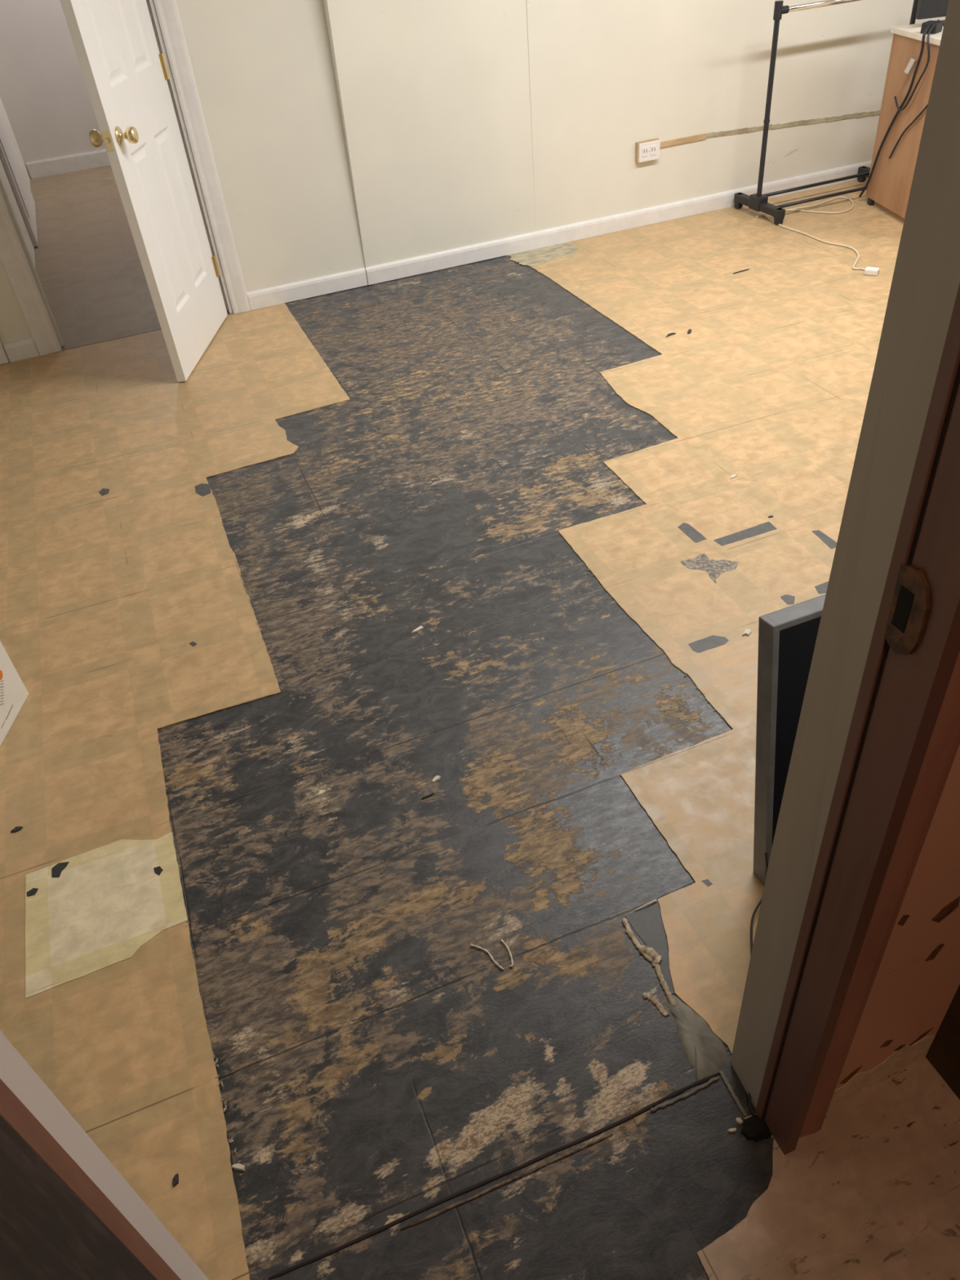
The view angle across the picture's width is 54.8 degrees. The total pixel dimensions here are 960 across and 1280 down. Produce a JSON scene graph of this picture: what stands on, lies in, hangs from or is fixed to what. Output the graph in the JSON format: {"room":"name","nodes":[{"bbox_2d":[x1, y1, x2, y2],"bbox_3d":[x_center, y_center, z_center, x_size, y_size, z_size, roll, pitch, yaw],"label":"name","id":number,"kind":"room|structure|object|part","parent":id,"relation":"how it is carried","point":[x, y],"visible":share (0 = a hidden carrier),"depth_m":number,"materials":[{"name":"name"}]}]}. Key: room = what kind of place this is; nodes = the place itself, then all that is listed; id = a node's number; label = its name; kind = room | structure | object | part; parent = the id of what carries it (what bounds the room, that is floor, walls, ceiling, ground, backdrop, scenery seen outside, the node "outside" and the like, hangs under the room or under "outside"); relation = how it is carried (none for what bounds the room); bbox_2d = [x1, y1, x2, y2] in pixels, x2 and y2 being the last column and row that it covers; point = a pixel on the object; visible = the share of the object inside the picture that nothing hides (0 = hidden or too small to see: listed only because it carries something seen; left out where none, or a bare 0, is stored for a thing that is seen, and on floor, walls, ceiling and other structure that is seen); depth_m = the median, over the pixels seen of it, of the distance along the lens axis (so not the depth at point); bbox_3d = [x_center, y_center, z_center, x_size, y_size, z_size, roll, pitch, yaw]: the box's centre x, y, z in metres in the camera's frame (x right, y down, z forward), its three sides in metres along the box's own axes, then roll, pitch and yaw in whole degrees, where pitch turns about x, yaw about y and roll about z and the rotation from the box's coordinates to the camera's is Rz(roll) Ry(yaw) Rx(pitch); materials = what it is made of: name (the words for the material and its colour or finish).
{"room":"damaged room","nodes":[
{"label":"damaged room","id":0,"kind":"room"},
{"bbox_2d":[0,97,35,267],"bbox_3d":[-2.879,-3.338,4.866,0.120,2.420,3.729,-18,41,-14],"label":"wall","id":1,"kind":"structure","parent":0,"point":[3,176],"depth_m":5.29,"materials":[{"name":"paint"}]},
{"bbox_2d":[0,106,38,247],"bbox_3d":[-2.945,-3.452,5.310,0.032,2.024,1.140,-18,41,-14],"label":"door","id":2,"kind":"structure","parent":1,"relation":"in","point":[9,157],"depth_m":5.54,"materials":[{"name":"white paint"}]},
{"bbox_2d":[0,0,106,178],"bbox_3d":[-2.605,-4.722,6.481,2.200,2.420,0.100,-18,41,-14],"label":"wall","id":3,"kind":"structure","parent":0,"point":[44,95],"depth_m":6.68,"materials":[{"name":"grey paint"}]},
{"bbox_2d":[26,149,110,178],"bbox_3d":[-2.475,-3.812,7.182,1.970,0.105,0.015,-18,41,-14],"label":"baseboard","id":4,"kind":"structure","parent":3,"relation":"attached to","point":[71,163],"depth_m":7.01,"materials":[{"name":"white paint"}]},
{"bbox_2d":[0,1115,156,1279],"bbox_3d":[-0.202,0.463,0.284,0.099,2.018,0.834,-18,41,-14],"label":"door","id":5,"kind":"structure","parent":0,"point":[47,1232],"depth_m":0.71,"materials":[{"name":"brown wood"}]},
{"bbox_2d":[0,0,945,361],"bbox_3d":[0.394,-3.003,4.046,7.200,2.420,0.255,-18,41,-14],"label":"wall","id":6,"kind":"structure","parent":0,"point":[344,135],"depth_m":4.36,"materials":[{"name":"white paint"}]},
{"bbox_2d":[0,340,8,364],"bbox_3d":[-2.238,-2.036,3.477,0.085,2.096,0.020,-18,41,-14],"label":"trim","id":7,"kind":"structure","parent":6,"relation":"attached to","point":[3,357],"depth_m":4.13,"materials":[{"name":"white paint"}]},
{"bbox_2d":[0,191,61,355],"bbox_3d":[-2.034,-2.109,3.523,0.096,2.116,0.019,-18,41,-14],"label":"trim","id":8,"kind":"structure","parent":6,"relation":"attached to","point":[12,256],"depth_m":4.00,"materials":[{"name":"white paint"}]},
{"bbox_2d":[0,0,232,350],"bbox_3d":[-1.655,-2.254,3.701,0.804,2.046,0.132,-18,41,-14],"label":"trim","id":9,"kind":"structure","parent":6,"relation":"attached to","point":[150,4],"depth_m":3.98,"materials":[{"name":"white paint"}]},
{"bbox_2d":[59,0,227,382],"bbox_3d":[-1.302,-2.073,3.452,0.167,2.020,0.751,-3,40,4],"label":"door","id":10,"kind":"structure","parent":6,"relation":"in","point":[125,73],"depth_m":3.58,"materials":[{"name":"white paint"}]},
{"bbox_3d":[-1.352,-1.787,3.297,0.066,0.064,0.064,-3,40,4],"label":"knob","id":11,"kind":"part","parent":10,"relation":"part of","materials":[{"name":"gold metal"}]},
{"bbox_3d":[-1.304,-1.749,3.245,0.024,0.060,0.002,-3,40,4],"label":"latch plate","id":12,"kind":"part","parent":10,"relation":"part of","materials":[{"name":"gold metal"}]},
{"bbox_3d":[-1.251,-1.792,3.289,0.066,0.064,0.064,-3,40,4],"label":"knob","id":13,"kind":"part","parent":10,"relation":"part of","materials":[{"name":"gold metal"}]},
{"bbox_2d":[153,0,250,313],"bbox_3d":[-1.218,-2.370,3.729,0.082,2.116,0.019,-18,41,-14],"label":"trim","id":14,"kind":"structure","parent":6,"relation":"attached to","point":[167,12],"depth_m":3.95,"materials":[{"name":"white paint"}]},
{"bbox_2d":[2,160,871,362],"bbox_3d":[0.758,-2.198,4.861,6.202,0.080,0.019,-18,41,-14],"label":"baseboard","id":15,"kind":"structure","parent":6,"relation":"attached to","point":[25,348],"depth_m":4.70,"materials":[{"name":"white paint"}]},
{"bbox_2d":[635,137,660,162],"bbox_3d":[0.848,-2.473,4.678,0.126,0.092,0.033,-18,41,-14],"label":"wall outlet","id":16,"kind":"object","parent":6,"relation":"attached to","point":[648,149],"visible":1,"depth_m":4.67,"materials":[{"name":"white plastic"}]},
{"bbox_2d":[642,146,648,156],"bbox_3d":[0.832,-2.458,4.662,0.034,0.044,0.004,-18,41,-14],"label":"socket","id":17,"kind":"object","parent":16,"relation":"attached to","point":[645,148],"depth_m":4.66,"materials":[{"name":"grey plastic"}]},
{"bbox_2d":[649,145,656,155],"bbox_3d":[0.874,-2.471,4.673,0.034,0.044,0.004,-18,41,-14],"label":"socket","id":18,"kind":"object","parent":16,"relation":"attached to","point":[652,148],"depth_m":4.67,"materials":[{"name":"grey plastic"}]},
{"bbox_2d":[660,133,706,147],"bbox_3d":[1.031,-2.549,4.727,0.280,0.026,0.010,-18,41,-14],"label":"batten","id":19,"kind":"object","parent":6,"relation":"attached to","point":[701,136],"visible":1,"depth_m":4.72,"materials":[{"name":"beige wood"}]},
{"bbox_2d":[706,110,879,137],"bbox_3d":[1.718,-2.748,4.919,1.200,0.077,0.006,-18,41,-14],"label":"batten","id":20,"kind":"object","parent":6,"relation":"attached to","point":[826,119],"visible":0.87,"depth_m":4.90,"materials":[{"name":"beige wood"}]},
{"bbox_2d":[0,164,959,1279],"bbox_3d":[0.842,-1.514,4.157,7.200,0.091,10.000,-18,41,-14],"label":"floor","id":21,"kind":"structure","parent":0,"point":[402,1104],"depth_m":2.14,"materials":[{"name":"beige plastic"}]},
{"bbox_2d":[0,640,28,746],"bbox_3d":[-1.308,0.106,2.082,0.261,0.460,0.420,-4,40,3],"label":"carton","id":22,"kind":"object","parent":21,"relation":"on","point":[13,692],"visible":1,"depth_m":2.29,"materials":[{"name":"grey"}]},
{"bbox_2d":[10,826,22,832],"bbox_3d":[-1.017,0.415,2.031,0.027,0.005,0.014,-18,41,-14],"label":"chip","id":23,"kind":"object","parent":21,"relation":"on","point":[17,828],"visible":1,"depth_m":2.03,"materials":[{"name":"grey"}]},
{"bbox_2d":[172,1173,178,1187],"bbox_3d":[-0.477,0.845,1.450,0.010,0.003,0.020,-14,40,-9],"label":"chip","id":24,"kind":"object","parent":21,"relation":"on","point":[175,1179],"visible":1,"depth_m":1.45,"materials":[{"name":"grey"}]},
{"bbox_2d":[231,1163,244,1170],"bbox_3d":[-0.381,0.830,1.460,0.023,0.004,0.009,2,40,9],"label":"chip","id":25,"kind":"object","parent":21,"relation":"on","point":[238,1166],"visible":1,"depth_m":1.46,"materials":[{"name":"beige"}]},
{"bbox_2d":[315,789,325,796],"bbox_3d":[-0.351,0.338,2.044,0.014,0.003,0.022,6,41,14],"label":"chip","id":26,"kind":"object","parent":21,"relation":"on","point":[322,791],"visible":1,"depth_m":2.04,"materials":[{"name":"beige"}]},
{"bbox_2d":[410,626,422,633],"bbox_3d":[-0.167,-0.028,2.456,0.040,0.004,0.012,-32,46,-28],"label":"chip","id":27,"kind":"object","parent":21,"relation":"on","point":[420,628],"visible":1,"depth_m":2.46,"materials":[{"name":"beige"}]},
{"bbox_2d":[421,792,434,799],"bbox_3d":[-0.113,0.338,2.013,0.032,0.003,0.005,-21,42,-17],"label":"chip","id":28,"kind":"object","parent":21,"relation":"on","point":[432,793],"visible":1,"depth_m":2.01,"materials":[{"name":"grey"}]},
{"bbox_2d":[431,775,440,782],"bbox_3d":[-0.097,0.306,2.048,0.025,0.005,0.013,-33,47,-28],"label":"chip","id":29,"kind":"object","parent":21,"relation":"on","point":[436,778],"visible":1,"depth_m":2.05,"materials":[{"name":"beige"}]},
{"bbox_2d":[185,272,722,1175],"bbox_3d":[-0.063,-0.491,2.994,1.345,0.003,4.100,-2,40,5],"label":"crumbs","id":30,"kind":"object","parent":21,"relation":"on","point":[187,921],"visible":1,"depth_m":1.57,"materials":[{"name":"black"}]},
{"bbox_2d":[470,943,504,970],"bbox_3d":[0.015,0.581,1.706,0.081,0.004,0.013,27,50,33],"label":"string","id":31,"kind":"object","parent":21,"relation":"on","point":[471,944],"visible":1,"depth_m":1.71,"materials":[{"name":"beige fabric"}]},
{"bbox_2d":[500,939,513,967],"bbox_3d":[0.051,0.576,1.707,0.011,0.004,0.060,-15,41,-10],"label":"string","id":32,"kind":"object","parent":21,"relation":"on","point":[501,940],"visible":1,"depth_m":1.71,"materials":[{"name":"beige fabric"}]},
{"bbox_2d":[635,899,657,910],"bbox_3d":[0.315,0.503,1.758,0.047,0.004,0.004,-20,42,-16],"label":"chip","id":33,"kind":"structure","parent":21,"relation":"on","point":[654,900],"depth_m":1.76,"materials":[{"name":"beige tile"}]},
{"bbox_2d":[727,1128,737,1132],"bbox_3d":[0.393,0.763,1.442,0.014,0.003,0.006,-5,40,2],"label":"chip","id":34,"kind":"object","parent":21,"relation":"on","point":[731,1130],"visible":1,"depth_m":1.44,"materials":[{"name":"beige"}]},
{"bbox_2d":[735,1117,743,1124],"bbox_3d":[0.406,0.753,1.451,0.010,0.004,0.011,-18,41,-14],"label":"chip","id":35,"kind":"object","parent":21,"relation":"on","point":[738,1120],"visible":1,"depth_m":1.45,"materials":[{"name":"beige"}]},
{"bbox_2d":[742,628,751,635],"bbox_3d":[0.673,-0.019,2.332,0.017,0.004,0.033,18,45,26],"label":"chip","id":36,"kind":"object","parent":21,"relation":"on","point":[747,632],"visible":1,"depth_m":2.33,"materials":[{"name":"beige"}]},
{"bbox_2d":[748,852,768,1116],"bbox_3d":[0.473,0.570,1.584,0.027,0.098,0.441,7,42,15],"label":"cable","id":37,"kind":"object","parent":21,"relation":"on","point":[766,853],"visible":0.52,"depth_m":1.69,"materials":[{"name":"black plastic"}]},
{"bbox_2d":[753,594,826,885],"bbox_3d":[0.914,0.043,1.785,0.950,0.583,0.247,-18,41,-14],"label":"screen","id":38,"kind":"object","parent":21,"relation":"on","point":[787,636],"visible":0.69,"depth_m":1.55,"materials":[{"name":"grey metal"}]},
{"bbox_2d":[755,195,879,275],"bbox_3d":[1.633,-2.019,4.578,0.503,0.026,1.204,4,41,12],"label":"extension cord","id":39,"kind":"object","parent":21,"relation":"on","point":[873,271],"visible":0.96,"depth_m":4.63,"materials":[{"name":"beige plastic"}]},
{"bbox_3d":[1.653,-1.948,4.503,0.139,0.009,0.955,-12,40,-7],"label":"cord","id":40,"kind":"part","parent":39,"relation":"part of","materials":[{"name":"beige plastic"}]},
{"bbox_2d":[733,0,918,225],"bbox_3d":[1.792,-2.704,4.663,0.856,0.940,0.401,-18,41,-14],"label":"rack","id":41,"kind":"object","parent":21,"relation":"on","point":[757,202],"visible":0.67,"depth_m":4.71,"materials":[{"name":"black metal"}]},
{"bbox_3d":[1.794,-2.445,4.979,0.800,0.017,0.017,-18,41,-14],"label":"rail","id":42,"kind":"part","parent":41,"relation":"part of","materials":[{"name":"black metal"}]},
{"bbox_3d":[1.860,-2.336,4.858,0.800,0.017,0.017,-18,41,-14],"label":"rail","id":43,"kind":"part","parent":41,"relation":"part of","materials":[{"name":"black metal"}]},
{"bbox_2d":[866,22,943,218],"bbox_3d":[2.558,-2.486,4.426,1.067,0.782,0.667,-8,40,-2],"label":"desk","id":44,"kind":"object","parent":21,"relation":"on","point":[890,184],"visible":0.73,"depth_m":4.45,"materials":[{"name":"orange wood"}]},
{"bbox_2d":[858,19,943,197],"bbox_3d":[2.047,-2.505,4.457,0.130,0.808,0.498,-10,40,-5],"label":"cable","id":45,"kind":"object","parent":44,"relation":"hanging from","point":[932,27],"visible":0.98,"depth_m":4.27,"materials":[{"name":"black plastic"}]},
{"bbox_2d":[915,0,949,26],"bbox_3d":[2.213,-3.004,4.218,0.400,0.330,0.120,-8,40,-3],"label":"monitor","id":46,"kind":"object","parent":44,"relation":"on","point":[926,9],"visible":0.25,"depth_m":4.26,"materials":[{"name":"black plastic"}]},
{"bbox_2d":[830,744,959,1103],"bbox_3d":[-0.370,0.051,0.502,2.120,2.420,0.061,-18,41,-14],"label":"wall","id":47,"kind":"structure","parent":0,"point":[917,980],"depth_m":1.26,"materials":[{"name":"paint"}]},
{"bbox_2d":[0,1078,181,1279],"bbox_3d":[-0.427,0.215,0.600,0.022,2.046,0.095,-18,41,-14],"label":"trim","id":48,"kind":"structure","parent":47,"relation":"attached to","point":[12,1109],"depth_m":0.90,"materials":[{"name":"brown paint"}]},
{"bbox_2d":[755,282,959,1155],"bbox_3d":[0.372,-0.022,0.780,0.024,2.046,0.072,-18,41,-14],"label":"trim","id":49,"kind":"structure","parent":47,"relation":"attached to","point":[914,648],"depth_m":0.87,"materials":[{"name":"brown paint"}]},
{"bbox_3d":[0.362,-0.023,0.782,0.005,0.090,0.036,-18,41,-14],"label":"strike plate","id":50,"kind":"part","parent":49,"relation":"part of","materials":[{"name":"metal"}]},
{"bbox_2d":[799,651,959,1137],"bbox_3d":[0.404,-0.050,0.755,0.073,2.116,0.028,-18,41,-14],"label":"trim","id":51,"kind":"structure","parent":47,"relation":"attached to","point":[944,742],"depth_m":1.02,"materials":[{"name":"paint"}]},
{"bbox_2d":[925,984,959,1099],"bbox_3d":[1.008,0.249,0.087,0.120,2.416,1.900,-18,41,-14],"label":"wall","id":52,"kind":"structure","parent":0,"point":[944,1052],"depth_m":1.44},
{"bbox_3d":[1.822,-0.690,1.104,6.900,2.420,0.056,-18,41,-14],"label":"wall","id":53,"kind":"structure","parent":0,"visible":0},
{"bbox_2d":[0,1031,208,1279],"bbox_3d":[-0.481,0.161,0.633,0.070,2.096,0.056,-18,41,-14],"label":"trim","id":54,"kind":"structure","parent":53,"relation":"attached to","point":[15,1073],"depth_m":0.96,"materials":[{"name":"white paint"}]},
{"bbox_2d":[730,0,959,1109],"bbox_3d":[0.376,-0.100,0.833,0.095,2.096,0.093,-18,41,-14],"label":"trim","id":55,"kind":"structure","parent":53,"relation":"attached to","point":[926,279],"depth_m":0.81,"materials":[{"name":"white paint"}]}
]}

